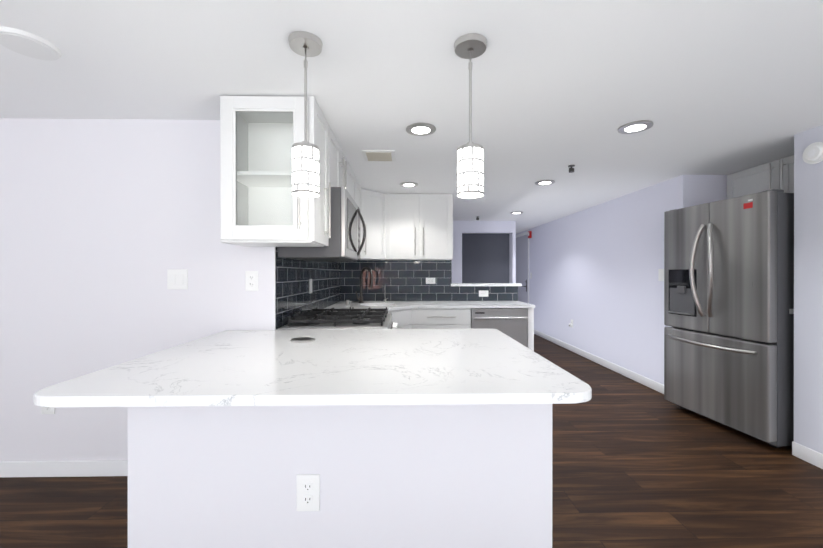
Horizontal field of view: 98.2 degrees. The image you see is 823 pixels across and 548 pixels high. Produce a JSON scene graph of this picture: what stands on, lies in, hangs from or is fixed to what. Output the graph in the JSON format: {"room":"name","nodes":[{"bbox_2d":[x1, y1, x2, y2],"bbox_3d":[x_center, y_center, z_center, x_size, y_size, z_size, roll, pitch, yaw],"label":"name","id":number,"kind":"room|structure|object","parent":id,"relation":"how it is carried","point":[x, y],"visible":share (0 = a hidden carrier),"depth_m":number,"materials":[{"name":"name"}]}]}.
{"room":"kitchen","nodes":[
{"label":"kitchen","id":0,"kind":"room"},
{"bbox_2d":[0,118,273,460],"bbox_3d":[-3.056,0.133,6.086,4.300,2.125,7.965,0,0,-1],"label":"wall","id":1,"kind":"structure","parent":0,"point":[105,224],"depth_m":2.13,"materials":[{"name":"white paint"}]},
{"bbox_2d":[41,407,54,413],"bbox_3d":[-2.158,0.772,2.117,0.076,0.120,0.008,0,0,-1],"label":"outlet","id":2,"kind":"object","parent":1,"relation":"attached to","point":[47,410],"visible":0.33,"depth_m":2.12,"materials":[{"name":"white plastic"}]},
{"bbox_2d":[0,460,127,476],"bbox_3d":[-2.928,1.156,2.100,4.000,0.092,0.012,0,0,-1],"label":"baseboard","id":3,"kind":"structure","parent":1,"relation":"attached to","point":[63,468],"depth_m":2.11,"materials":[{"name":"white wood"}]},
{"bbox_2d":[167,269,187,288],"bbox_3d":[-1.398,0.032,2.130,0.120,0.120,0.010,0,0,-1],"label":"light switch","id":4,"kind":"object","parent":1,"relation":"attached to","point":[177,278],"visible":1,"depth_m":2.13,"materials":[{"name":"white plastic"}]},
{"bbox_2d":[245,271,257,290],"bbox_3d":[-0.958,0.042,2.139,0.076,0.120,0.008,0,0,-1],"label":"outlet","id":5,"kind":"object","parent":1,"relation":"attached to","point":[251,280],"visible":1,"depth_m":2.14,"materials":[{"name":"white plastic"}]},
{"bbox_2d":[274,247,275,329],"bbox_3d":[-0.825,0.087,2.152,0.006,0.501,0.012,0,0,-1],"label":"trim","id":6,"kind":"structure","parent":1,"relation":"attached to","point":[274,288],"depth_m":2.15,"materials":[{"name":"white paint"}]},
{"bbox_2d":[220,96,330,246],"bbox_3d":[-0.728,-0.542,1.984,0.524,0.757,0.393,0,0,-1],"label":"upper cabinet","id":7,"kind":"object","parent":1,"relation":"attached to","point":[261,205],"visible":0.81,"depth_m":1.92,"materials":[{"name":"white wood"}]},
{"bbox_2d":[276,247,340,329],"bbox_3d":[-0.848,0.076,3.284,0.005,0.523,2.253,0,0,-1],"label":"wall tiles","id":8,"kind":"structure","parent":1,"relation":"attached to","point":[294,297],"depth_m":2.76,"materials":[{"name":"tile"}]},
{"bbox_2d":[309,279,311,293],"bbox_3d":[-0.834,0.101,2.961,0.010,0.120,0.076,0,0,-1],"label":"outlet","id":9,"kind":"object","parent":8,"relation":"attached to","point":[310,285],"visible":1,"depth_m":2.94,"materials":[{"name":"white plastic"}]},
{"bbox_2d":[329,126,348,191],"bbox_3d":[-0.671,-0.731,2.562,0.316,0.382,0.756,0,0,-1],"label":"upper cabinet","id":10,"kind":"object","parent":1,"relation":"attached to","point":[338,163],"depth_m":2.47,"materials":[{"name":"white wood"}]},
{"bbox_2d":[278,187,365,261],"bbox_3d":[-0.586,-0.318,2.565,0.486,0.437,0.752,0,0,-1],"label":"over-the-range microwave","id":11,"kind":"object","parent":10,"relation":"attached to","point":[344,239],"visible":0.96,"depth_m":2.19,"materials":[{"name":"grey metal"}]},
{"bbox_2d":[349,165,356,203],"bbox_3d":[-0.684,-0.544,3.199,0.316,0.758,0.509,0,0,-1],"label":"upper cabinet","id":12,"kind":"object","parent":1,"relation":"attached to","point":[352,179],"depth_m":3.24,"materials":[{"name":"white wood"}]},
{"bbox_2d":[357,181,364,259],"bbox_3d":[-0.676,-0.545,3.608,0.347,0.758,0.548,0,0,-1],"label":"upper cabinet","id":13,"kind":"object","parent":1,"relation":"attached to","point":[360,192],"depth_m":3.84,"materials":[{"name":"white wood"}]},
{"bbox_2d":[365,189,392,259],"bbox_3d":[-0.552,-0.546,4.096,0.614,0.758,0.624,0,0,-1],"label":"upper cabinet","id":14,"kind":"object","parent":1,"relation":"attached to","point":[378,206],"depth_m":4.03,"materials":[{"name":"white wood"}]},
{"bbox_2d":[393,194,452,259],"bbox_3d":[0.064,-0.546,4.242,0.824,0.758,0.357,0,0,-1],"label":"upper cabinet","id":15,"kind":"object","parent":1,"relation":"attached to","point":[409,226],"depth_m":4.10,"materials":[{"name":"white wood"}]},
{"bbox_2d":[0,334,822,547],"bbox_3d":[-0.164,1.233,1.426,9.900,0.060,17.400,0,0,-1],"label":"floor","id":16,"kind":"structure","parent":0,"point":[635,464],"depth_m":1.99,"materials":[{"name":"brown wood"}]},
{"bbox_2d":[279,307,397,328],"bbox_3d":[-0.453,0.736,2.570,0.736,0.930,0.756,0,0,-1],"label":"range","id":17,"kind":"object","parent":16,"relation":"on","point":[350,318],"visible":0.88,"depth_m":2.33,"materials":[{"name":"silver metal"}]},
{"bbox_2d":[127,405,551,547],"bbox_3d":[-0.236,0.786,1.649,1.393,0.835,0.951,0,0,-1],"label":"wall","id":18,"kind":"structure","parent":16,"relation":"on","point":[417,438],"depth_m":1.17,"materials":[{"name":"white paint"}]},
{"bbox_2d":[296,474,319,510],"bbox_3d":[-0.339,0.716,1.167,0.076,0.120,0.008,0,0,-1],"label":"outlet","id":19,"kind":"object","parent":18,"relation":"attached to","point":[307,492],"visible":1,"depth_m":1.17,"materials":[{"name":"white plastic"}]},
{"bbox_2d":[34,329,591,408],"bbox_3d":[-0.285,0.353,1.595,1.636,0.030,1.184,0,0,-1],"label":"countertop","id":20,"kind":"structure","parent":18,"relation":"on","point":[228,369],"depth_m":1.20,"materials":[{"name":"white stone"}]},
{"bbox_2d":[393,317,420,328],"bbox_3d":[-0.404,0.782,3.937,0.906,0.834,0.956,0,0,-1],"label":"base cabinet","id":21,"kind":"object","parent":16,"relation":"on","point":[403,322],"depth_m":3.76,"materials":[{"name":"white wood"}]},
{"bbox_2d":[421,317,470,328],"bbox_3d":[0.289,0.782,4.098,0.684,0.834,0.660,0,0,-1],"label":"base cabinet","id":22,"kind":"object","parent":16,"relation":"on","point":[426,322],"depth_m":3.81,"materials":[{"name":"white wood"}]},
{"bbox_2d":[325,301,534,316],"bbox_3d":[0.240,0.349,3.695,2.184,0.036,1.462,0,0,-1],"label":"countertop","id":23,"kind":"structure","parent":22,"relation":"on","point":[397,308],"depth_m":3.81,"materials":[{"name":"white stone"}]},
{"bbox_2d":[356,267,372,302],"bbox_3d":[-0.536,0.127,4.062,0.206,0.413,0.180,0,0,-1],"label":"faucet","id":24,"kind":"object","parent":23,"relation":"on","point":[360,298],"visible":1,"depth_m":4.09,"materials":[{"name":"grey metal"}]},
{"bbox_2d":[471,308,526,346],"bbox_3d":[0.937,0.785,4.097,0.602,0.828,0.667,0,0,-1],"label":"dishwasher","id":25,"kind":"object","parent":16,"relation":"on","point":[511,323],"visible":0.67,"depth_m":3.82,"materials":[{"name":"grey metal"}]},
{"bbox_2d":[664,189,793,447],"bbox_3d":[2.621,0.313,2.852,0.728,1.775,0.847,0,0,-8],"label":"fridge","id":26,"kind":"object","parent":16,"relation":"on","point":[729,310],"visible":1,"depth_m":2.62,"materials":[{"name":"grey metal"}]},
{"bbox_2d":[0,0,822,233],"bbox_3d":[-0.164,-0.962,1.422,9.900,0.080,17.400,0,0,-1],"label":"ceiling","id":27,"kind":"structure","parent":0,"point":[710,87],"depth_m":1.69,"materials":[{"name":"white paint"}]},
{"bbox_2d":[0,26,62,60],"bbox_3d":[-1.534,-0.913,1.425,0.200,0.016,0.200,0,0,-1],"label":"recessed light","id":28,"kind":"object","parent":27,"relation":"in","point":[25,43],"visible":0.98,"depth_m":1.41,"materials":[{"name":"white plastic"}]},
{"bbox_2d":[288,31,322,197],"bbox_3d":[-0.421,-0.618,1.418,0.132,0.606,0.132,0,0,-1],"label":"pendant light","id":29,"kind":"object","parent":27,"relation":"hanging from","point":[305,168],"visible":1,"depth_m":1.38,"materials":[{"name":"white glass"}]},
{"bbox_2d":[361,150,395,161],"bbox_3d":[-0.250,-0.915,2.771,0.250,0.016,0.250,0,0,-1],"label":"ceiling vent","id":30,"kind":"object","parent":27,"relation":"in","point":[380,155],"visible":1,"depth_m":2.74,"materials":[{"name":"white plastic"}]},
{"bbox_2d":[400,182,417,186],"bbox_3d":[-0.028,-0.920,3.675,0.190,0.014,0.191,0,0,-1],"label":"recessed light","id":31,"kind":"object","parent":27,"relation":"in","point":[408,184],"visible":0.96,"depth_m":3.67,"materials":[{"name":"silver metal"}]},
{"bbox_2d":[406,122,435,135],"bbox_3d":[0.060,-0.918,2.267,0.190,0.014,0.191,0,0,-1],"label":"recessed light","id":32,"kind":"object","parent":27,"relation":"in","point":[420,129],"visible":1,"depth_m":2.25,"materials":[{"name":"silver metal"}]},
{"bbox_2d":[454,33,486,197],"bbox_3d":[0.236,-0.618,1.431,0.132,0.606,0.132,0,0,-1],"label":"pendant light","id":33,"kind":"object","parent":27,"relation":"hanging from","point":[470,46],"visible":1,"depth_m":1.40,"materials":[{"name":"white glass"}]},
{"bbox_2d":[535,180,554,184],"bbox_3d":[1.344,-0.920,3.592,0.190,0.014,0.191,0,0,-1],"label":"recessed light","id":34,"kind":"object","parent":27,"relation":"in","point":[545,182],"visible":1,"depth_m":3.59,"materials":[{"name":"silver metal"}]},
{"bbox_2d":[568,165,574,172],"bbox_3d":[1.365,-0.897,3.043,0.056,0.054,0.056,0,0,-1],"label":"sprinkler","id":35,"kind":"object","parent":27,"relation":"attached to","point":[571,169],"visible":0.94,"depth_m":3.04,"materials":[{"name":"grey metal"}]},
{"bbox_2d":[618,120,652,133],"bbox_3d":[1.401,-0.918,2.233,0.190,0.014,0.191,0,0,-1],"label":"recessed light","id":36,"kind":"object","parent":27,"relation":"in","point":[635,127],"visible":0.96,"depth_m":2.22,"materials":[{"name":"silver metal"}]},
{"bbox_2d":[452,221,515,282],"bbox_3d":[0.456,0.132,6.282,2.730,2.125,0.150,0,0,-1],"label":"wall","id":37,"kind":"structure","parent":0,"point":[484,251],"depth_m":6.21,"materials":[{"name":"white paint"}]},
{"bbox_2d":[516,175,695,384],"bbox_3d":[2.535,0.133,6.085,0.120,2.125,5.525,0,0,-1],"label":"wall","id":38,"kind":"structure","parent":0,"point":[593,270],"depth_m":4.47,"materials":[{"name":"white paint"}]},
{"bbox_2d":[516,231,528,303],"bbox_3d":[2.406,0.147,8.026,0.062,2.090,1.220,0,0,-1],"label":"door frame","id":39,"kind":"structure","parent":38,"relation":"attached to","point":[522,259],"depth_m":7.81,"materials":[{"name":"white wood"}]},
{"bbox_2d":[534,329,663,393],"bbox_3d":[2.483,1.151,5.361,0.012,0.092,4.075,0,0,-1],"label":"baseboard","id":40,"kind":"structure","parent":38,"relation":"attached to","point":[648,382],"depth_m":4.49,"materials":[{"name":"white wood"}]},
{"bbox_2d":[658,269,663,280],"bbox_3d":[2.519,0.010,3.577,0.010,0.120,0.120,0,0,-1],"label":"light switch","id":41,"kind":"object","parent":38,"relation":"attached to","point":[660,274],"visible":0.75,"depth_m":3.60,"materials":[{"name":"white plastic"}]},
{"bbox_2d":[696,175,726,204],"bbox_3d":[3.073,0.138,3.393,0.850,2.125,0.120,0,0,-1],"label":"wall","id":42,"kind":"structure","parent":0,"point":[711,188],"depth_m":3.33,"materials":[{"name":"white paint"}]},
{"bbox_2d":[794,125,822,453],"bbox_3d":[3.655,0.139,2.289,2.230,2.125,0.200,0,0,-1],"label":"wall","id":43,"kind":"structure","parent":0,"point":[808,305],"depth_m":2.28,"materials":[{"name":"white paint"}]},
{"bbox_2d":[792,441,822,468],"bbox_3d":[2.534,1.156,2.263,0.012,0.092,0.212,0,0,-1],"label":"baseboard","id":44,"kind":"structure","parent":43,"relation":"attached to","point":[808,455],"depth_m":2.28,"materials":[{"name":"white wood"}]},
{"bbox_2d":[802,142,822,163],"bbox_3d":[2.524,-0.758,2.236,0.032,0.130,0.130,0,0,-1],"label":"smoke detector","id":45,"kind":"object","parent":43,"relation":"attached to","point":[812,153],"visible":0.98,"depth_m":2.23,"materials":[{"name":"white plastic"}]},
{"bbox_3d":[3.449,0.138,2.863,0.120,2.125,0.955,0,0,-1],"label":"wall","id":46,"kind":"structure","parent":0,"visible":0},
{"bbox_2d":[727,155,793,198],"bbox_3d":[3.144,-0.756,2.855,0.479,0.333,0.945,0,0,-1],"label":"upper cabinet","id":47,"kind":"object","parent":46,"relation":"attached to","point":[778,174],"visible":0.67,"depth_m":2.98,"materials":[{"name":"white wood"}]},
{"bbox_3d":[0.911,0.674,4.507,0.830,1.047,0.120,0,0,-1],"label":"wall","id":48,"kind":"structure","parent":0,"visible":0},
{"bbox_2d":[450,283,521,285],"bbox_3d":[0.921,0.135,4.501,0.880,0.033,0.230,0,0,-1],"label":"sill","id":49,"kind":"structure","parent":48,"relation":"on","point":[486,284],"depth_m":4.39,"materials":[{"name":"stone"}]},
{"bbox_3d":[-0.189,0.136,4.484,1.370,2.125,0.120,0,0,-1],"label":"wall","id":50,"kind":"structure","parent":0,"visible":0},
{"bbox_2d":[341,260,517,300],"bbox_3d":[0.230,0.074,4.430,2.195,0.523,0.005,0,0,-1],"label":"wall tiles","id":51,"kind":"structure","parent":50,"relation":"attached to","point":[402,280],"depth_m":4.42,"materials":[{"name":"tile"}]},
{"bbox_2d":[426,278,434,283],"bbox_3d":[0.237,0.083,4.423,0.120,0.076,0.008,0,0,-1],"label":"outlet","id":52,"kind":"object","parent":51,"relation":"attached to","point":[430,280],"visible":1,"depth_m":4.42,"materials":[{"name":"white plastic"}]},
{"bbox_2d":[479,290,487,296],"bbox_3d":[0.897,0.243,4.436,0.120,0.076,0.008,0,0,-1],"label":"outlet","id":53,"kind":"object","parent":51,"relation":"attached to","point":[483,293],"visible":1,"depth_m":4.43,"materials":[{"name":"white plastic"}]}
]}

